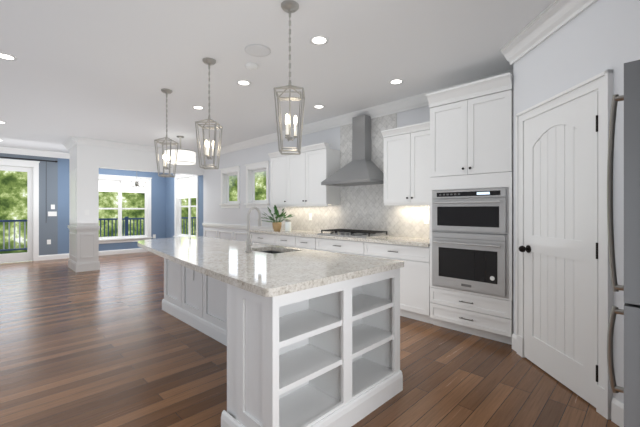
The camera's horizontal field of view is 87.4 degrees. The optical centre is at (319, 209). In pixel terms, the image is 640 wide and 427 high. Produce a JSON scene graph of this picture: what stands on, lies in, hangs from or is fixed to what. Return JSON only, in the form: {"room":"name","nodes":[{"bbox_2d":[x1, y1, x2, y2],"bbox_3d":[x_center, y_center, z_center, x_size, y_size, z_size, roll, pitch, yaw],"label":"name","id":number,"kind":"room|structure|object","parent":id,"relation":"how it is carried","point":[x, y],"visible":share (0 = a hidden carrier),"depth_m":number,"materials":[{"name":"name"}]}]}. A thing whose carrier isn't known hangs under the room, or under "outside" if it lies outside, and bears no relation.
{"room":"kitchen","nodes":[
{"label":"kitchen","id":0,"kind":"room"},
{"bbox_2d":[0,153,165,255],"bbox_3d":[-7.364,-0.105,8.298,0.150,2.770,6.820,0,0,45],"label":"wall","id":1,"kind":"structure","parent":0,"point":[53,183],"depth_m":8.78,"materials":[{"name":"blue paint"}]},
{"bbox_2d":[0,166,31,262],"bbox_3d":[-7.587,0.100,8.111,0.040,2.320,0.948,0,0,45],"label":"door frame","id":2,"kind":"structure","parent":1,"relation":"in","point":[14,257],"depth_m":8.37,"materials":[{"name":"white wood"}]},
{"bbox_2d":[0,158,39,260],"bbox_3d":[-7.555,0.028,8.079,0.192,2.505,1.210,0,0,45],"label":"door frame","id":3,"kind":"structure","parent":1,"relation":"in","point":[34,166],"depth_m":8.40,"materials":[{"name":"white wood"}]},
{"bbox_2d":[0,157,57,161],"bbox_3d":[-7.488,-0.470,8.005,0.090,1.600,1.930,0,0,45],"label":"curtain rod","id":4,"kind":"object","parent":1,"relation":"attached to","point":[28,159],"visible":1,"depth_m":8.26,"materials":[{"name":"brown metal"}]},
{"bbox_2d":[0,147,68,158],"bbox_3d":[-7.176,-1.422,8.301,0.112,0.135,6.550,0,0,45],"label":"crown molding","id":5,"kind":"structure","parent":1,"relation":"attached to","point":[18,151],"depth_m":8.33,"materials":[{"name":"white wood"}]},
{"bbox_2d":[48,212,56,215],"bbox_3d":[-6.906,0.100,8.646,0.006,0.120,0.180,0,0,45],"label":"switch plate","id":6,"kind":"object","parent":1,"relation":"attached to","point":[55,214],"depth_m":8.64,"materials":[{"name":"white plastic"}]},
{"bbox_2d":[39,248,148,260],"bbox_3d":[-5.998,1.215,9.547,0.016,0.130,3.120,0,0,45],"label":"baseboard","id":7,"kind":"structure","parent":1,"relation":"attached to","point":[136,250],"depth_m":9.47,"materials":[{"name":"white wood"}]},
{"bbox_2d":[99,174,151,243],"bbox_3d":[-5.832,-0.026,9.791,0.205,1.943,1.690,0,0,45],"label":"window","id":8,"kind":"structure","parent":1,"relation":"in","point":[119,187],"depth_m":9.86,"materials":[{"name":"white wood"}]},
{"bbox_2d":[0,0,554,152],"bbox_3d":[-3.065,-1.545,4.105,12.460,0.130,7.270,0,0,45],"label":"ceiling","id":9,"kind":"structure","parent":0,"point":[108,70],"depth_m":3.34,"materials":[{"name":"white paint"}]},
{"bbox_2d":[0,52,16,60],"bbox_3d":[-3.048,-1.487,3.246,0.168,0.006,0.168,0,0,0],"label":"recessed light","id":10,"kind":"object","parent":9,"relation":"in","point":[2,55],"depth_m":3.26,"materials":[{"name":"white"}]},
{"bbox_2d":[126,180,147,186],"bbox_3d":[-4.950,-1.053,9.051,0.548,0.874,0.478,0,0,45],"label":"chandelier","id":11,"kind":"object","parent":9,"relation":"hanging from","point":[137,184],"depth_m":9.04,"materials":[{"name":"silver metal"}]},
{"bbox_2d":[154,89,178,176],"bbox_3d":[-1.909,-0.952,4.172,0.213,1.076,0.213,0,0,0],"label":"pendant lantern","id":12,"kind":"object","parent":9,"relation":"hanging from","point":[166,92],"visible":1,"depth_m":4.16,"materials":[{"name":"silver metal"}]},
{"bbox_2d":[165,136,195,164],"bbox_3d":[-2.828,-1.217,6.788,0.584,0.544,0.584,0,0,45],"label":"drum ceiling light","id":13,"kind":"object","parent":9,"relation":"hanging from","point":[186,157],"visible":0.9,"depth_m":6.58,"materials":[{"name":"white fabric"}]},
{"bbox_2d":[192,106,203,109],"bbox_3d":[-1.768,-1.487,4.865,0.168,0.006,0.168,0,0,36],"label":"recessed light","id":14,"kind":"object","parent":9,"relation":"in","point":[195,107],"depth_m":4.85,"materials":[{"name":"white plastic"}]},
{"bbox_2d":[195,58,222,168],"bbox_3d":[-1.103,-0.952,3.337,0.213,1.076,0.213,0,0,0],"label":"pendant lantern","id":15,"kind":"object","parent":9,"relation":"hanging from","point":[209,62],"visible":1,"depth_m":3.33,"materials":[{"name":"silver metal"}]},
{"bbox_2d":[236,80,250,85],"bbox_3d":[-0.891,-1.487,3.917,0.168,0.006,0.168,0,0,0],"label":"recessed light","id":16,"kind":"object","parent":9,"relation":"in","point":[244,82],"depth_m":3.90,"materials":[{"name":"white plastic"}]},
{"bbox_2d":[245,62,257,69],"bbox_3d":[-0.700,-1.472,3.444,0.130,0.034,0.130,0,0,45],"label":"smoke detector","id":17,"kind":"object","parent":9,"relation":"attached to","point":[251,66],"visible":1,"depth_m":3.41,"materials":[{"name":"white plastic"}]},
{"bbox_2d":[273,0,304,154],"bbox_3d":[-0.219,-0.952,2.439,0.213,1.076,0.213,0,0,0],"label":"pendant lantern","id":18,"kind":"object","parent":9,"relation":"hanging from","point":[289,6],"visible":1,"depth_m":2.42,"materials":[{"name":"silver metal"}]},
{"bbox_2d":[313,105,324,108],"bbox_3d":[-0.014,-1.487,4.822,0.168,0.006,0.168,0,0,0],"label":"recessed light","id":19,"kind":"object","parent":9,"relation":"in","point":[317,106],"depth_m":4.81,"materials":[{"name":"white plastic"}]},
{"bbox_2d":[310,35,328,44],"bbox_3d":[-0.007,-1.487,2.934,0.168,0.006,0.168,0,0,0],"label":"recessed light","id":20,"kind":"object","parent":9,"relation":"in","point":[317,39],"depth_m":2.93,"materials":[{"name":"white"}]},
{"bbox_2d":[389,79,403,84],"bbox_3d":[0.884,-1.487,3.882,0.168,0.006,0.168,0,0,0],"label":"recessed light","id":21,"kind":"object","parent":9,"relation":"in","point":[395,81],"depth_m":3.87,"materials":[{"name":"white plastic"}]},
{"bbox_2d":[166,106,429,241],"bbox_3d":[-0.654,-0.105,6.516,12.160,2.770,0.150,0,0,45],"label":"wall","id":22,"kind":"structure","parent":0,"point":[210,210],"depth_m":7.64,"materials":[{"name":"white paint"}]},
{"bbox_2d":[99,140,199,157],"bbox_3d":[-3.913,-1.422,7.915,0.112,0.135,2.220,0,0,45],"label":"crown molding","id":23,"kind":"structure","parent":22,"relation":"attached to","point":[103,143],"depth_m":7.55,"materials":[{"name":"white wood"}]},
{"bbox_2d":[99,147,202,175],"bbox_3d":[-3.985,-1.205,8.079,0.220,0.570,2.350,0,0,45],"label":"header","id":24,"kind":"object","parent":22,"relation":"attached to","point":[118,159],"visible":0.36,"depth_m":7.72,"materials":[{"name":"white"}]},
{"bbox_2d":[173,174,197,236],"bbox_3d":[-3.803,-0.091,9.626,1.600,1.973,0.205,0,0,45],"label":"window","id":25,"kind":"structure","parent":22,"relation":"in","point":[187,187],"depth_m":9.82,"materials":[{"name":"white wood"}]},
{"bbox_2d":[202,223,272,239],"bbox_3d":[-2.004,0.685,7.740,3.060,0.690,0.028,0,0,45],"label":"trim","id":26,"kind":"structure","parent":22,"relation":"attached to","point":[229,226],"depth_m":7.78,"materials":[{"name":"white wood"}]},
{"bbox_2d":[268,151,287,205],"bbox_3d":[-0.617,-0.565,6.131,0.538,0.950,0.317,0,0,45],"label":"upper cabinet","id":27,"kind":"object","parent":22,"relation":"attached to","point":[278,162],"depth_m":6.03,"materials":[{"name":"white wood"}]},
{"bbox_2d":[288,142,339,205],"bbox_3d":[-0.148,-0.565,5.663,1.018,0.950,0.317,0,0,45],"label":"upper cabinet","id":28,"kind":"object","parent":22,"relation":"attached to","point":[296,180],"depth_m":5.41,"materials":[{"name":"white wood"}]},
{"bbox_2d":[274,113,429,237],"bbox_3d":[0.368,-0.495,5.382,3.590,1.720,0.008,0,0,45],"label":"tile backsplash","id":29,"kind":"structure","parent":22,"relation":"attached to","point":[361,207],"depth_m":5.03,"materials":[{"name":"white tile"}]},
{"bbox_2d":[424,215,428,223],"bbox_3d":[1.385,0.120,4.355,0.070,0.120,0.004,0,0,45],"label":"electrical outlet","id":30,"kind":"object","parent":29,"relation":"attached to","point":[426,219],"depth_m":4.35,"materials":[{"name":"white plastic"}]},
{"bbox_2d":[321,114,383,186],"bbox_3d":[0.505,-0.880,4.889,0.900,1.019,0.488,0,0,45],"label":"range hood","id":31,"kind":"object","parent":22,"relation":"attached to","point":[361,168],"visible":0.92,"depth_m":4.89,"materials":[{"name":"silver metal"}]},
{"bbox_2d":[201,70,512,158],"bbox_3d":[-0.430,-1.422,6.107,7.596,0.135,0.112,0,0,45],"label":"crown molding","id":32,"kind":"structure","parent":22,"relation":"attached to","point":[417,101],"depth_m":5.26,"materials":[{"name":"white wood"}]},
{"bbox_2d":[381,121,429,205],"bbox_3d":[1.216,-0.550,4.260,0.795,0.980,0.373,0,0,45],"label":"upper cabinet","id":33,"kind":"object","parent":22,"relation":"attached to","point":[406,165],"visible":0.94,"depth_m":4.19,"materials":[{"name":"white wood"}]},
{"bbox_2d":[0,252,618,426],"bbox_3d":[-3.065,1.340,4.105,12.460,0.120,7.270,0,0,45],"label":"floor","id":34,"kind":"structure","parent":0,"point":[110,343],"depth_m":2.71,"materials":[{"name":"brown wood"}]},
{"bbox_2d":[63,136,99,271],"bbox_3d":[-5.215,-0.105,7.314,1.102,2.770,0.512,0,0,45],"label":"column","id":35,"kind":"object","parent":34,"relation":"on","point":[83,226],"visible":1,"depth_m":7.05,"materials":[{"name":"white"}]},
{"bbox_2d":[250,232,277,244],"bbox_3d":[-0.804,0.843,6.120,0.848,0.876,0.597,0,0,45],"label":"base cabinet","id":36,"kind":"object","parent":34,"relation":"on","point":[257,237],"depth_m":5.88,"materials":[{"name":"white wood"}]},
{"bbox_2d":[162,264,403,426],"bbox_3d":[-0.948,0.843,3.117,3.212,0.876,1.172,0,0,45],"label":"kitchen island","id":37,"kind":"object","parent":34,"relation":"on","point":[308,337],"depth_m":2.01,"materials":[{"name":"white wood"}]},
{"bbox_2d":[138,236,403,299],"bbox_3d":[-0.965,0.385,3.122,3.260,0.040,1.208,0,0,45],"label":"island countertop","id":38,"kind":"structure","parent":37,"relation":"on","point":[227,262],"depth_m":2.33,"materials":[{"name":"beige stone"}]},
{"bbox_2d":[245,206,261,252],"bbox_3d":[-0.569,0.166,2.940,0.121,0.396,0.193,0,0,45],"label":"faucet","id":39,"kind":"object","parent":38,"relation":"on","point":[249,243],"visible":1,"depth_m":2.89,"materials":[{"name":"silver metal"}]},
{"bbox_2d":[261,250,283,253],"bbox_3d":[-0.438,0.519,3.076,0.494,0.226,0.354,0,0,45],"label":"sink basin","id":40,"kind":"object","parent":38,"relation":"in","point":[272,252],"depth_m":3.32,"materials":[{"name":"silver metal"}]},
{"bbox_2d":[278,236,297,247],"bbox_3d":[-0.363,0.843,5.679,0.641,0.876,0.597,0,0,45],"label":"base cabinet","id":41,"kind":"object","parent":34,"relation":"on","point":[288,241],"depth_m":5.40,"materials":[{"name":"white wood"}]},
{"bbox_2d":[298,236,317,249],"bbox_3d":[-0.017,0.843,5.333,0.581,0.876,0.597,0,0,45],"label":"base cabinet","id":42,"kind":"object","parent":34,"relation":"on","point":[305,242],"depth_m":5.07,"materials":[{"name":"white wood"}]},
{"bbox_2d":[318,240,365,255],"bbox_3d":[0.462,0.843,4.854,1.016,0.876,0.597,0,0,45],"label":"base cabinet","id":43,"kind":"object","parent":34,"relation":"on","point":[354,247],"depth_m":4.57,"materials":[{"name":"white wood"}]},
{"bbox_2d":[366,244,432,323],"bbox_3d":[1.076,0.843,4.241,0.961,0.876,0.597,0,0,45],"label":"base cabinet","id":44,"kind":"object","parent":34,"relation":"on","point":[413,253],"depth_m":3.85,"materials":[{"name":"white wood"}]},
{"bbox_2d":[250,228,429,247],"bbox_3d":[0.136,0.385,5.155,3.583,0.040,0.632,0,0,45],"label":"countertop","id":45,"kind":"structure","parent":44,"relation":"on","point":[418,242],"depth_m":4.45,"materials":[{"name":"beige stone"}]},
{"bbox_2d":[261,205,292,230],"bbox_3d":[-0.767,0.134,5.883,0.625,0.460,0.722,0,0,45],"label":"potted plant","id":46,"kind":"object","parent":45,"relation":"on","point":[276,224],"visible":0.98,"depth_m":5.78,"materials":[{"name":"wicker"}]},
{"bbox_2d":[285,220,290,231],"bbox_3d":[-0.544,0.267,5.721,0.110,0.195,0.110,0,0,45],"label":"canister","id":47,"kind":"object","parent":45,"relation":"on","point":[287,225],"visible":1,"depth_m":5.67,"materials":[{"name":"white ceramic"}]},
{"bbox_2d":[318,229,388,237],"bbox_3d":[0.463,0.331,4.847,0.910,0.066,0.520,0,0,45],"label":"cooktop","id":48,"kind":"object","parent":45,"relation":"in","point":[355,233],"visible":1,"depth_m":4.70,"materials":[{"name":"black metal"}]},
{"bbox_2d":[426,72,512,344],"bbox_3d":[1.675,0.013,3.575,0.814,2.535,0.691,0,0,45],"label":"tall cabinet","id":49,"kind":"object","parent":34,"relation":"on","point":[471,207],"visible":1,"depth_m":3.34,"materials":[{"name":"painted wood"},{"name":"stainless steel"},{"name":"glass"}]},
{"bbox_2d":[607,60,639,426],"bbox_3d":[1.615,0.381,1.193,0.843,1.798,0.910,0,0,45],"label":"refrigerator","id":50,"kind":"object","parent":34,"relation":"on","point":[630,287],"visible":1,"depth_m":1.13,"materials":[{"name":"silver metal"}]},
{"bbox_2d":[513,0,639,403],"bbox_3d":[2.321,-0.105,2.366,1.784,2.770,1.511,0,0,45],"label":"wall","id":51,"kind":"structure","parent":0,"point":[596,37],"depth_m":2.16,"materials":[{"name":"white paint"}]},
{"bbox_2d":[500,0,597,64],"bbox_3d":[1.727,-1.419,2.473,0.988,0.142,0.988,0,0,45],"label":"crown molding","id":52,"kind":"structure","parent":51,"relation":"attached to","point":[553,17],"depth_m":2.58,"materials":[{"name":"white wood"}]},
{"bbox_2d":[519,91,597,407],"bbox_3d":[1.764,0.254,2.522,0.574,2.028,0.566,0,0,45],"label":"pantry door","id":53,"kind":"structure","parent":51,"relation":"in","point":[559,248],"depth_m":2.44,"materials":[{"name":"white wood"}]},
{"bbox_2d":[516,69,612,419],"bbox_3d":[1.769,0.212,2.519,0.034,2.136,0.958,0,0,0],"label":"door frame","id":54,"kind":"structure","parent":51,"relation":"attached to","point":[601,83],"depth_m":2.11,"materials":[{"name":"white wood"}]},
{"bbox_3d":[-3.136,1.370,5.873,14.460,0.140,9.070,0,0,45],"label":"deck","id":55,"kind":"object","parent":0,"visible":0},
{"bbox_2d":[0,217,195,250],"bbox_3d":[-8.221,0.770,10.800,0.100,1.060,8.880,0,0,45],"label":"deck railing","id":56,"kind":"object","parent":55,"relation":"on","point":[126,219],"visible":0.17,"depth_m":11.67,"materials":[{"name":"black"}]}
]}

